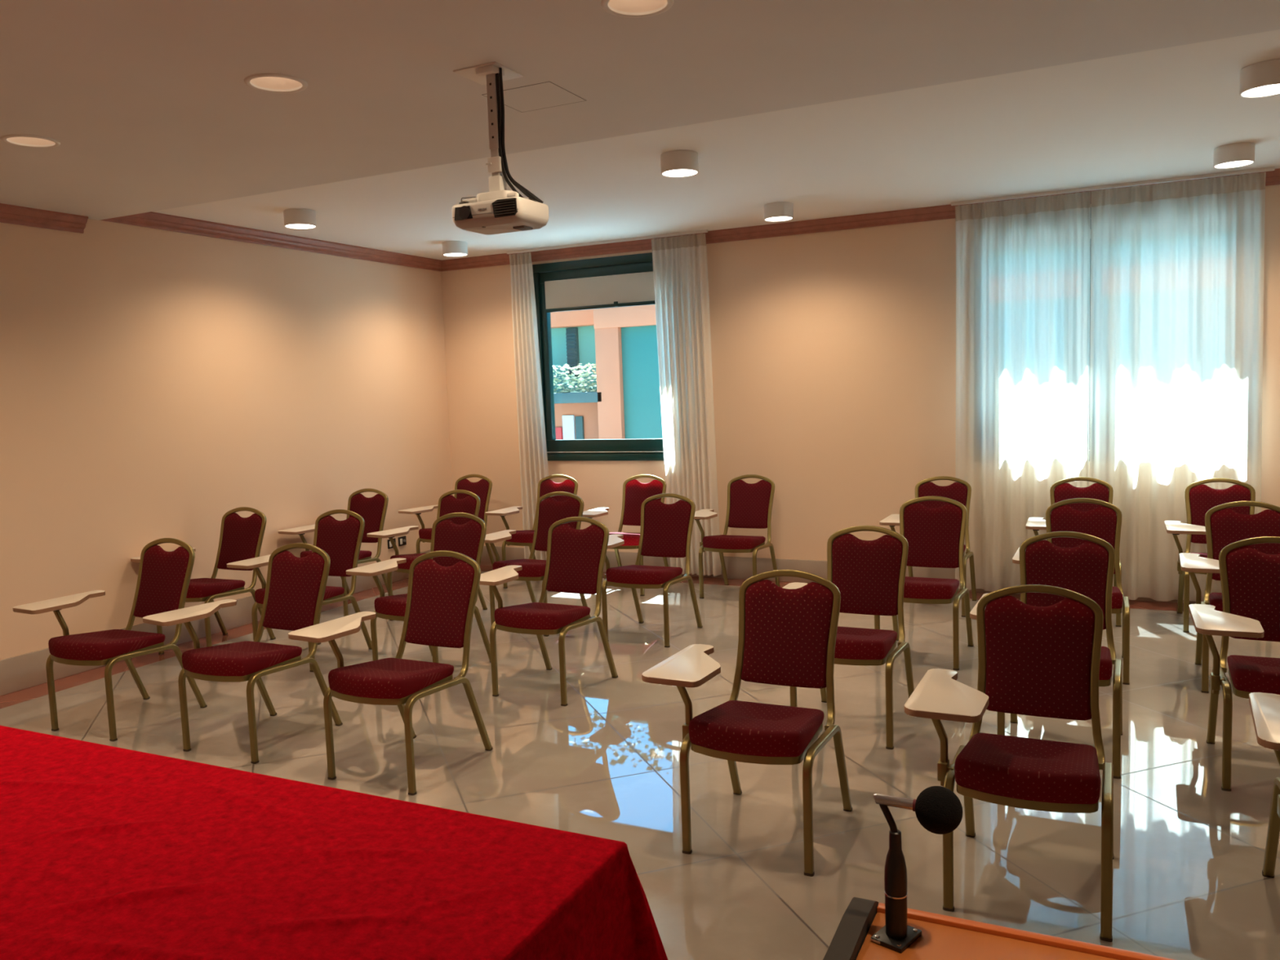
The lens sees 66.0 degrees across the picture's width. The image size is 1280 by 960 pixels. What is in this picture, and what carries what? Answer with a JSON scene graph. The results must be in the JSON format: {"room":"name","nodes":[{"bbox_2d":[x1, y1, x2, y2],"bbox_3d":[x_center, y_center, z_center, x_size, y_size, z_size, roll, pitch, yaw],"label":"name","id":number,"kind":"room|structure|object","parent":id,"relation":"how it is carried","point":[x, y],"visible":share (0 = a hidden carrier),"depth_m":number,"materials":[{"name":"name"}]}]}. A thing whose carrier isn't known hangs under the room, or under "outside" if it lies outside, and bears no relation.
{"room":"lecture hall","nodes":[
{"label":"lecture hall","id":0,"kind":"room"},
{"bbox_2d":[0,218,453,660],"bbox_3d":[-4.072,-0.238,5.433,0.200,3.100,9.659,0,6,26],"label":"wall","id":1,"kind":"structure","parent":0,"point":[155,384],"depth_m":6.98,"materials":[{"name":"paint"}]},
{"bbox_2d":[0,203,88,233],"bbox_3d":[-4.759,-1.338,3.679,0.070,0.098,5.735,0,6,26],"label":"trim","id":2,"kind":"structure","parent":1,"relation":"attached to","point":[9,214],"depth_m":5.99,"materials":[{"name":"brown wood"}]},
{"bbox_2d":[0,549,430,696],"bbox_3d":[-3.879,1.192,5.607,0.018,0.208,9.459,0,6,26],"label":"baseboard","id":3,"kind":"structure","parent":1,"relation":"attached to","point":[18,673],"depth_m":6.71,"materials":[{"name":"stone"}]},
{"bbox_2d":[100,211,441,271],"bbox_3d":[-2.690,-1.901,7.961,0.070,0.095,3.607,0,6,26],"label":"trim","id":4,"kind":"structure","parent":1,"relation":"attached to","point":[148,220],"depth_m":7.59,"materials":[{"name":"brown wood"}]},
{"bbox_2d":[387,537,395,548],"bbox_3d":[-2.253,0.578,8.964,0.023,0.084,0.104,0,6,26],"label":"wall socket","id":5,"kind":"object","parent":1,"relation":"attached to","point":[389,544],"visible":0.61,"depth_m":8.93,"materials":[{"name":"black plastic"}]},
{"bbox_2d":[398,535,406,546],"bbox_3d":[-2.189,0.564,9.097,0.023,0.084,0.104,0,6,26],"label":"wall socket","id":6,"kind":"object","parent":1,"relation":"attached to","point":[402,540],"visible":1,"depth_m":9.09,"materials":[{"name":"black plastic"}]},
{"bbox_2d":[0,0,1279,260],"bbox_3d":[-0.240,-1.694,3.536,8.729,0.317,9.859,0,6,26],"label":"ceiling","id":7,"kind":"structure","parent":0,"point":[827,108],"depth_m":4.33,"materials":[{"name":"paint"}]},
{"bbox_2d":[0,133,60,148],"bbox_3d":[-2.745,-1.577,4.435,0.230,0.113,0.230,0,6,26],"label":"recessed light","id":8,"kind":"object","parent":7,"relation":"in","point":[18,140],"visible":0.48,"depth_m":4.50,"materials":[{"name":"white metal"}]},
{"bbox_2d":[244,73,307,93],"bbox_3d":[-1.389,-1.563,3.754,0.230,0.113,0.230,0,6,26],"label":"recessed light","id":9,"kind":"object","parent":7,"relation":"in","point":[267,82],"visible":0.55,"depth_m":3.82,"materials":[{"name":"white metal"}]},
{"bbox_2d":[283,208,316,229],"bbox_3d":[-2.351,-1.805,6.814,0.212,0.103,0.212,0,6,26],"label":"ceiling lamp","id":10,"kind":"object","parent":7,"relation":"attached to","point":[300,219],"visible":1,"depth_m":6.73,"materials":[{"name":"white metal"}]},
{"bbox_2d":[285,224,315,228],"bbox_3d":[-2.349,-1.756,6.819,0.193,0.004,0.193,0,6,26],"label":"diffuser","id":11,"kind":"object","parent":10,"relation":"attached to","point":[291,226],"depth_m":6.82,"materials":[{"name":"white plastic"}]},
{"bbox_2d":[442,240,467,256],"bbox_3d":[-1.585,-1.981,8.445,0.212,0.103,0.212,0,6,26],"label":"ceiling lamp","id":12,"kind":"object","parent":7,"relation":"attached to","point":[450,248],"visible":1,"depth_m":8.36,"materials":[{"name":"white metal"}]},
{"bbox_2d":[444,253,466,256],"bbox_3d":[-1.584,-1.932,8.450,0.193,0.004,0.193,0,6,26],"label":"diffuser","id":13,"kind":"object","parent":12,"relation":"attached to","point":[445,254],"depth_m":8.44,"materials":[{"name":"white plastic"}]},
{"bbox_2d":[453,62,528,203],"bbox_3d":[-0.534,-1.288,3.721,0.273,0.505,0.222,0,6,26],"label":"mount","id":14,"kind":"object","parent":7,"relation":"attached to","point":[485,73],"visible":0.89,"depth_m":3.67,"materials":[{"name":"white metal"}]},
{"bbox_2d":[452,196,548,235],"bbox_3d":[-0.524,-0.989,3.697,0.305,0.108,0.225,0,6,26],"label":"projector","id":15,"kind":"object","parent":14,"relation":"hanging from","point":[513,214],"visible":1,"depth_m":3.62,"materials":[{"name":"white plastic"}]},
{"bbox_2d":[492,197,517,217],"bbox_3d":[-0.487,-0.986,3.572,0.104,0.062,0.022,0,6,26],"label":"vent","id":16,"kind":"object","parent":15,"relation":"attached to","point":[507,207],"depth_m":3.56,"materials":[{"name":"black plastic"}]},
{"bbox_2d":[495,67,543,203],"bbox_3d":[-0.451,-1.281,3.683,0.161,0.502,0.041,-2,5,-2],"label":"cable","id":17,"kind":"object","parent":14,"relation":"attached to","point":[502,153],"visible":0.96,"depth_m":3.67,"materials":[{"name":"black plastic"}]},
{"bbox_2d":[482,81,586,112],"bbox_3d":[-0.432,-1.577,4.061,0.320,0.003,0.302,0,6,26],"label":"access panel","id":18,"kind":"object","parent":7,"relation":"attached to","point":[548,94],"depth_m":4.06,"materials":[{"name":"paint"}]},
{"bbox_2d":[506,229,707,253],"bbox_3d":[-0.330,-2.086,8.653,1.980,0.022,0.028,0,6,26],"label":"track","id":19,"kind":"object","parent":7,"relation":"attached to","point":[704,230],"visible":1,"depth_m":8.61,"materials":[{"name":"white metal"}]},
{"bbox_2d":[509,252,548,559],"bbox_3d":[-0.999,-0.633,9.137,0.345,2.895,0.079,0,6,26],"label":"curtain","id":20,"kind":"object","parent":19,"relation":"hanging from","point":[533,457],"visible":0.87,"depth_m":9.12,"materials":[{"name":"white fabric"}]},
{"bbox_2d":[651,233,721,576],"bbox_3d":[0.391,-0.621,8.461,0.544,2.895,0.092,0,6,26],"label":"curtain","id":21,"kind":"object","parent":19,"relation":"hanging from","point":[680,265],"visible":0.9,"depth_m":8.43,"materials":[{"name":"white fabric"}]},
{"bbox_2d":[600,0,674,17],"bbox_3d":[-0.009,-1.552,3.100,0.230,0.113,0.230,0,6,26],"label":"recessed light","id":22,"kind":"object","parent":7,"relation":"in","point":[622,8],"visible":1,"depth_m":3.18,"materials":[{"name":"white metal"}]},
{"bbox_2d":[660,150,698,177],"bbox_3d":[0.223,-1.782,5.557,0.212,0.103,0.212,0,6,26],"label":"ceiling lamp","id":23,"kind":"object","parent":7,"relation":"attached to","point":[676,163],"visible":1,"depth_m":5.48,"materials":[{"name":"white metal"}]},
{"bbox_2d":[662,168,697,176],"bbox_3d":[0.225,-1.733,5.561,0.193,0.004,0.193,0,6,26],"label":"diffuser","id":24,"kind":"object","parent":23,"relation":"attached to","point":[666,172],"depth_m":5.54,"materials":[{"name":"white plastic"}]},
{"bbox_2d":[764,201,793,221],"bbox_3d":[1.014,-1.961,7.209,0.212,0.103,0.212,0,6,26],"label":"ceiling lamp","id":25,"kind":"object","parent":7,"relation":"attached to","point":[782,211],"visible":1,"depth_m":7.13,"materials":[{"name":"white metal"}]},
{"bbox_2d":[765,216,791,221],"bbox_3d":[1.015,-1.912,7.213,0.193,0.004,0.193,0,6,26],"label":"diffuser","id":26,"kind":"object","parent":25,"relation":"attached to","point":[767,218],"depth_m":7.20,"materials":[{"name":"white plastic"}]},
{"bbox_2d":[951,166,1275,205],"bbox_3d":[3.251,-2.056,6.927,2.050,0.022,0.028,0,6,26],"label":"track","id":27,"kind":"object","parent":7,"relation":"attached to","point":[1273,168],"visible":1,"depth_m":6.87,"materials":[{"name":"white metal"}]},
{"bbox_2d":[955,191,1090,591],"bbox_3d":[2.812,-0.599,7.302,0.945,2.900,0.107,0,6,26],"label":"curtain","id":28,"kind":"object","parent":27,"relation":"hanging from","point":[1023,265],"visible":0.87,"depth_m":7.28,"materials":[{"name":"white fabric"}]},
{"bbox_2d":[1089,172,1266,603],"bbox_3d":[3.712,-0.590,6.844,1.073,2.900,0.116,1,6,27],"label":"curtain","id":29,"kind":"object","parent":27,"relation":"hanging from","point":[1177,268],"visible":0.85,"depth_m":6.84,"materials":[{"name":"white fabric"}]},
{"bbox_2d":[1213,142,1254,168],"bbox_3d":[3.530,-1.927,5.857,0.212,0.103,0.212,0,6,26],"label":"ceiling lamp","id":30,"kind":"object","parent":7,"relation":"attached to","point":[1237,154],"visible":1,"depth_m":5.78,"materials":[{"name":"white metal"}]},
{"bbox_2d":[1215,160,1253,168],"bbox_3d":[3.532,-1.879,5.862,0.193,0.004,0.193,0,6,26],"label":"diffuser","id":31,"kind":"object","parent":30,"relation":"attached to","point":[1219,164],"depth_m":5.85,"materials":[{"name":"white plastic"}]},
{"bbox_2d":[1239,58,1279,97],"bbox_3d":[2.753,-1.759,4.321,0.212,0.103,0.212,0,6,26],"label":"ceiling lamp","id":32,"kind":"object","parent":7,"relation":"attached to","point":[1260,79],"visible":1,"depth_m":4.27,"materials":[{"name":"white metal"}]},
{"bbox_2d":[1241,84,1279,97],"bbox_3d":[2.754,-1.710,4.325,0.193,0.004,0.193,0,6,26],"label":"diffuser","id":33,"kind":"object","parent":32,"relation":"attached to","point":[1247,90],"depth_m":4.32,"materials":[{"name":"white plastic"}]},
{"bbox_2d":[0,564,1279,959],"bbox_3d":[-0.130,1.401,3.818,8.729,0.150,9.859,0,6,26],"label":"floor","id":34,"kind":"structure","parent":0,"point":[1188,882],"depth_m":4.33,"materials":[{"name":"tile"}]},
{"bbox_2d":[13,537,207,741],"bbox_3d":[-2.815,0.824,5.267,0.599,0.937,0.727,0,6,25],"label":"banquet chair","id":35,"kind":"object","parent":34,"relation":"on","point":[163,580],"visible":0.99,"depth_m":5.27,"materials":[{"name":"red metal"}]},
{"bbox_2d":[130,506,275,654],"bbox_3d":[-2.991,0.692,6.779,0.596,0.937,0.724,0,6,24],"label":"banquet chair","id":36,"kind":"object","parent":34,"relation":"on","point":[241,538],"visible":0.65,"depth_m":6.93,"materials":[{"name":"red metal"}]},
{"bbox_2d":[142,542,342,764],"bbox_3d":[-1.959,0.828,4.888,0.613,0.937,0.737,0,6,26],"label":"banquet chair","id":37,"kind":"object","parent":34,"relation":"on","point":[295,588],"visible":0.95,"depth_m":4.92,"materials":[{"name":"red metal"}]},
{"bbox_2d":[226,509,372,671],"bbox_3d":[-2.193,0.698,6.404,0.596,0.937,0.724,0,6,24],"label":"banquet chair","id":38,"kind":"object","parent":34,"relation":"on","point":[341,540],"visible":0.56,"depth_m":6.55,"materials":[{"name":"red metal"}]},
{"bbox_2d":[278,488,393,616],"bbox_3d":[-2.420,0.569,7.904,0.593,0.937,0.722,0,6,26],"label":"banquet chair","id":39,"kind":"object","parent":34,"relation":"on","point":[373,509],"visible":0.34,"depth_m":8.04,"materials":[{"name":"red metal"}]},
{"bbox_2d":[288,550,493,795],"bbox_3d":[-1.112,0.836,4.465,0.596,0.937,0.724,1,6,27],"label":"banquet chair","id":40,"kind":"object","parent":34,"relation":"on","point":[441,601],"visible":1,"depth_m":4.50,"materials":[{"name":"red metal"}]},
{"bbox_2d":[346,512,490,662],"bbox_3d":[-1.318,0.704,5.992,0.588,0.937,0.718,1,6,27],"label":"banquet chair","id":41,"kind":"object","parent":34,"relation":"on","point":[468,539],"visible":0.59,"depth_m":6.12,"materials":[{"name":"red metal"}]},
{"bbox_2d":[366,489,487,620],"bbox_3d":[-1.618,0.575,7.526,0.602,0.937,0.729,1,6,29],"label":"banquet chair","id":42,"kind":"object","parent":34,"relation":"on","point":[447,503],"visible":0.47,"depth_m":7.65,"materials":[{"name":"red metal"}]},
{"bbox_2d":[398,474,494,568],"bbox_3d":[-1.747,0.446,8.986,0.615,0.937,0.739,0,6,26],"label":"banquet chair","id":43,"kind":"object","parent":34,"relation":"on","point":[482,488],"visible":0.49,"depth_m":9.11,"materials":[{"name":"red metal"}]},
{"bbox_2d":[484,474,577,588],"bbox_3d":[-0.914,0.449,8.627,0.593,0.937,0.722,0,6,26],"label":"banquet chair","id":44,"kind":"object","parent":34,"relation":"on","point":[545,486],"visible":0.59,"depth_m":8.76,"materials":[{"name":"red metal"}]},
{"bbox_2d":[484,491,591,636],"bbox_3d":[-0.779,0.584,7.096,0.588,0.937,0.718,1,6,29],"label":"banquet chair","id":45,"kind":"object","parent":34,"relation":"on","point":[549,511],"visible":0.52,"depth_m":7.24,"materials":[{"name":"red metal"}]},
{"bbox_2d":[479,516,617,706],"bbox_3d":[-0.541,0.715,5.577,0.612,0.937,0.720,1,6,28],"label":"banquet chair","id":46,"kind":"object","parent":34,"relation":"on","point":[575,558],"visible":0.99,"depth_m":5.67,"materials":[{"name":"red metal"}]},
{"bbox_2d":[582,474,668,595],"bbox_3d":[-0.136,0.451,8.302,0.593,0.937,0.722,0,6,26],"label":"banquet chair","id":47,"kind":"object","parent":34,"relation":"on","point":[635,492],"visible":0.49,"depth_m":8.49,"materials":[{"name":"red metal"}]},
{"bbox_2d":[601,493,702,647],"bbox_3d":[0.025,0.593,6.687,0.588,0.937,0.718,0,6,26],"label":"banquet chair","id":48,"kind":"object","parent":34,"relation":"on","point":[666,530],"visible":0.96,"depth_m":6.81,"materials":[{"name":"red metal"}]},
{"bbox_2d":[693,474,780,598],"bbox_3d":[0.745,0.454,7.931,0.588,0.937,0.718,1,6,26],"label":"banquet chair","id":49,"kind":"object","parent":34,"relation":"on","point":[749,505],"visible":0.94,"depth_m":8.06,"materials":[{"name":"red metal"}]},
{"bbox_2d":[641,569,852,876],"bbox_3d":[0.417,0.855,3.661,0.593,0.937,0.722,0,6,25],"label":"banquet chair","id":50,"kind":"object","parent":34,"relation":"on","point":[787,637],"visible":1,"depth_m":3.73,"materials":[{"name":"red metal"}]},
{"bbox_2d":[782,525,914,749],"bbox_3d":[0.986,0.732,4.789,0.588,0.937,0.718,1,6,26],"label":"banquet chair","id":51,"kind":"object","parent":34,"relation":"on","point":[868,575],"visible":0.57,"depth_m":4.93,"materials":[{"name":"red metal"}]},
{"bbox_2d":[874,496,973,670],"bbox_3d":[1.667,0.600,5.965,0.588,0.937,0.718,1,6,26],"label":"banquet chair","id":52,"kind":"object","parent":34,"relation":"on","point":[935,537],"visible":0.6,"depth_m":6.11,"materials":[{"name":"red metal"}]},
{"bbox_2d":[879,475,977,617],"bbox_3d":[2.119,0.470,7.213,0.588,0.937,0.718,0,6,26],"label":"banquet chair","id":53,"kind":"object","parent":34,"relation":"on","point":[960,491],"visible":0.34,"depth_m":7.38,"materials":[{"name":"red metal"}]},
{"bbox_2d":[822,897,1175,959],"bbox_3d":[0.501,1.026,0.723,0.790,1.114,0.531,0,6,26],"label":"lectern","id":54,"kind":"object","parent":34,"relation":"on","point":[943,937],"visible":0.97,"depth_m":0.98,"materials":[{"name":"orange wood"}]},
{"bbox_2d":[871,786,962,953],"bbox_3d":[0.276,0.383,0.982,0.088,0.164,0.052,0,6,26],"label":"microphone","id":55,"kind":"object","parent":54,"relation":"on","point":[938,809],"visible":1,"depth_m":0.98,"materials":[{"name":"black plastic"}]},
{"bbox_2d":[871,938,879,943],"bbox_3d":[0.236,0.463,0.990,0.011,0.002,0.001,3,7,43],"label":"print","id":56,"kind":"object","parent":55,"relation":"on","point":[875,940],"depth_m":0.99},
{"bbox_2d":[904,584,1114,942],"bbox_3d":[1.224,0.867,3.216,0.588,0.937,0.718,0,6,26],"label":"banquet chair","id":57,"kind":"object","parent":34,"relation":"on","point":[1037,661],"visible":0.98,"depth_m":3.29,"materials":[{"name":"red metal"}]},
{"bbox_2d":[969,531,1123,778],"bbox_3d":[1.819,0.740,4.378,0.588,0.937,0.718,1,6,27],"label":"banquet chair","id":58,"kind":"object","parent":34,"relation":"on","point":[1086,569],"visible":0.49,"depth_m":4.54,"materials":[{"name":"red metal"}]},
{"bbox_2d":[1012,497,1129,684],"bbox_3d":[2.453,0.606,5.592,0.588,0.937,0.718,0,6,25],"label":"banquet chair","id":59,"kind":"object","parent":34,"relation":"on","point":[1104,522],"visible":0.45,"depth_m":5.77,"materials":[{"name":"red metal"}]},
{"bbox_2d":[1025,476,1121,626],"bbox_3d":[2.989,0.477,6.794,0.588,0.937,0.718,0,6,24],"label":"banquet chair","id":60,"kind":"object","parent":34,"relation":"on","point":[1063,491],"visible":0.32,"depth_m":6.99,"materials":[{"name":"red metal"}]},
{"bbox_2d":[1164,478,1255,632],"bbox_3d":[3.739,0.486,6.408,0.588,0.937,0.718,0,6,25],"label":"banquet chair","id":61,"kind":"object","parent":34,"relation":"on","point":[1200,498],"visible":0.4,"depth_m":6.61,"materials":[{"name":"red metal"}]},
{"bbox_2d":[1179,501,1279,693],"bbox_3d":[3.181,0.615,5.211,0.588,0.937,0.718,1,6,27],"label":"banquet chair","id":62,"kind":"object","parent":34,"relation":"on","point":[1225,526],"visible":0.62,"depth_m":5.40,"materials":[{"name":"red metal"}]},
{"bbox_2d":[1188,536,1279,791],"bbox_3d":[2.576,0.745,4.027,0.588,0.937,0.718,0,6,25],"label":"banquet chair","id":63,"kind":"object","parent":34,"relation":"on","point":[1250,577],"visible":1,"depth_m":4.20,"materials":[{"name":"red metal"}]},
{"bbox_2d":[1248,692,1279,877],"bbox_3d":[2.086,0.869,2.856,0.599,0.937,0.727,0,6,24],"label":"banquet chair","id":64,"kind":"object","parent":34,"relation":"on","point":[1264,707],"visible":1,"depth_m":2.94,"materials":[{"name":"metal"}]},
{"bbox_2d":[440,184,1279,560],"bbox_3d":[1.903,-0.686,7.999,8.729,3.100,0.200,0,6,26],"label":"wall","id":65,"kind":"structure","parent":0,"point":[833,353],"depth_m":8.12,"materials":[{"name":"paint"}]},
{"bbox_2d":[532,252,663,461],"bbox_3d":[-0.271,-1.087,8.931,1.521,1.823,0.103,0,6,26],"label":"window","id":66,"kind":"structure","parent":65,"relation":"in","point":[633,449],"depth_m":9.04,"materials":[{"name":"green metal"}]},
{"bbox_2d":[544,271,655,312],"bbox_3d":[-0.314,-1.685,8.831,1.247,0.285,0.031,0,6,26],"label":"roller blind","id":67,"kind":"object","parent":66,"relation":"attached to","point":[636,289],"visible":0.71,"depth_m":8.85,"materials":[{"name":"beige fabric"}]},
{"bbox_2d":[480,546,1209,604],"bbox_3d":[1.915,0.772,8.029,8.311,0.192,0.018,0,6,26],"label":"baseboard","id":68,"kind":"structure","parent":65,"relation":"attached to","point":[736,567],"depth_m":8.47,"materials":[{"name":"stone"}]},
{"bbox_2d":[440,168,1279,271],"bbox_3d":[1.796,-2.043,7.753,8.329,0.095,0.070,0,6,26],"label":"trim","id":69,"kind":"structure","parent":65,"relation":"attached to","point":[1273,177],"depth_m":8.10,"materials":[{"name":"brown wood"}]},
{"bbox_2d":[1088,275,1090,461],"bbox_3d":[3.380,-1.053,7.171,1.870,1.833,0.103,0,6,26],"label":"window","id":70,"kind":"structure","parent":65,"relation":"in","point":[1090,276],"depth_m":7.18,"materials":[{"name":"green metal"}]},
{"label":"outside","id":71,"kind":"structure","parent":0,"visible":0},
{"bbox_3d":[2.924,0.051,19.883,40.000,0.100,21.840,0,6,26],"label":"ground","id":72,"kind":"structure","parent":71,"visible":0},
{"bbox_2d":[550,304,662,439],"bbox_3d":[3.686,-1.546,14.527,20.000,4.000,1.670,0,6,26],"label":"building","id":73,"kind":"structure","parent":72,"relation":"on","point":[621,342],"depth_m":15.63,"materials":[{"name":"paint"}]},
{"bbox_2d":[562,414,575,439],"bbox_3d":[-1.192,-0.608,16.723,0.220,0.980,0.060,0,6,26],"label":"poster","id":74,"kind":"object","parent":73,"relation":"attached to","point":[568,420],"depth_m":16.66,"materials":[{"name":"white paper"}]},
{"bbox_2d":[565,327,579,376],"bbox_3d":[-1.169,-2.240,17.249,0.200,0.830,0.100,0,6,26],"label":"shutter","id":75,"kind":"object","parent":73,"relation":"hanging from","point":[572,334],"depth_m":17.19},
{"bbox_2d":[552,362,596,393],"bbox_3d":[-1.359,-1.664,16.377,1.772,0.528,0.607,0,6,26],"label":"plants","id":76,"kind":"object","parent":73,"relation":"on","point":[588,365],"visible":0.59,"depth_m":16.21,"materials":[{"name":"green plant"}]},
{"bbox_3d":[-1.398,1.136,2.226,2.665,0.757,0.798,0,6,26],"label":"table","id":77,"kind":"object","parent":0,"visible":0},
{"bbox_2d":[0,725,667,959],"bbox_3d":[-1.396,1.103,2.229,3.043,0.721,1.181,0,6,26],"label":"tablecloth","id":78,"kind":"object","parent":77,"relation":"on","point":[107,852],"visible":1,"depth_m":1.91,"materials":[{"name":"red fabric"}]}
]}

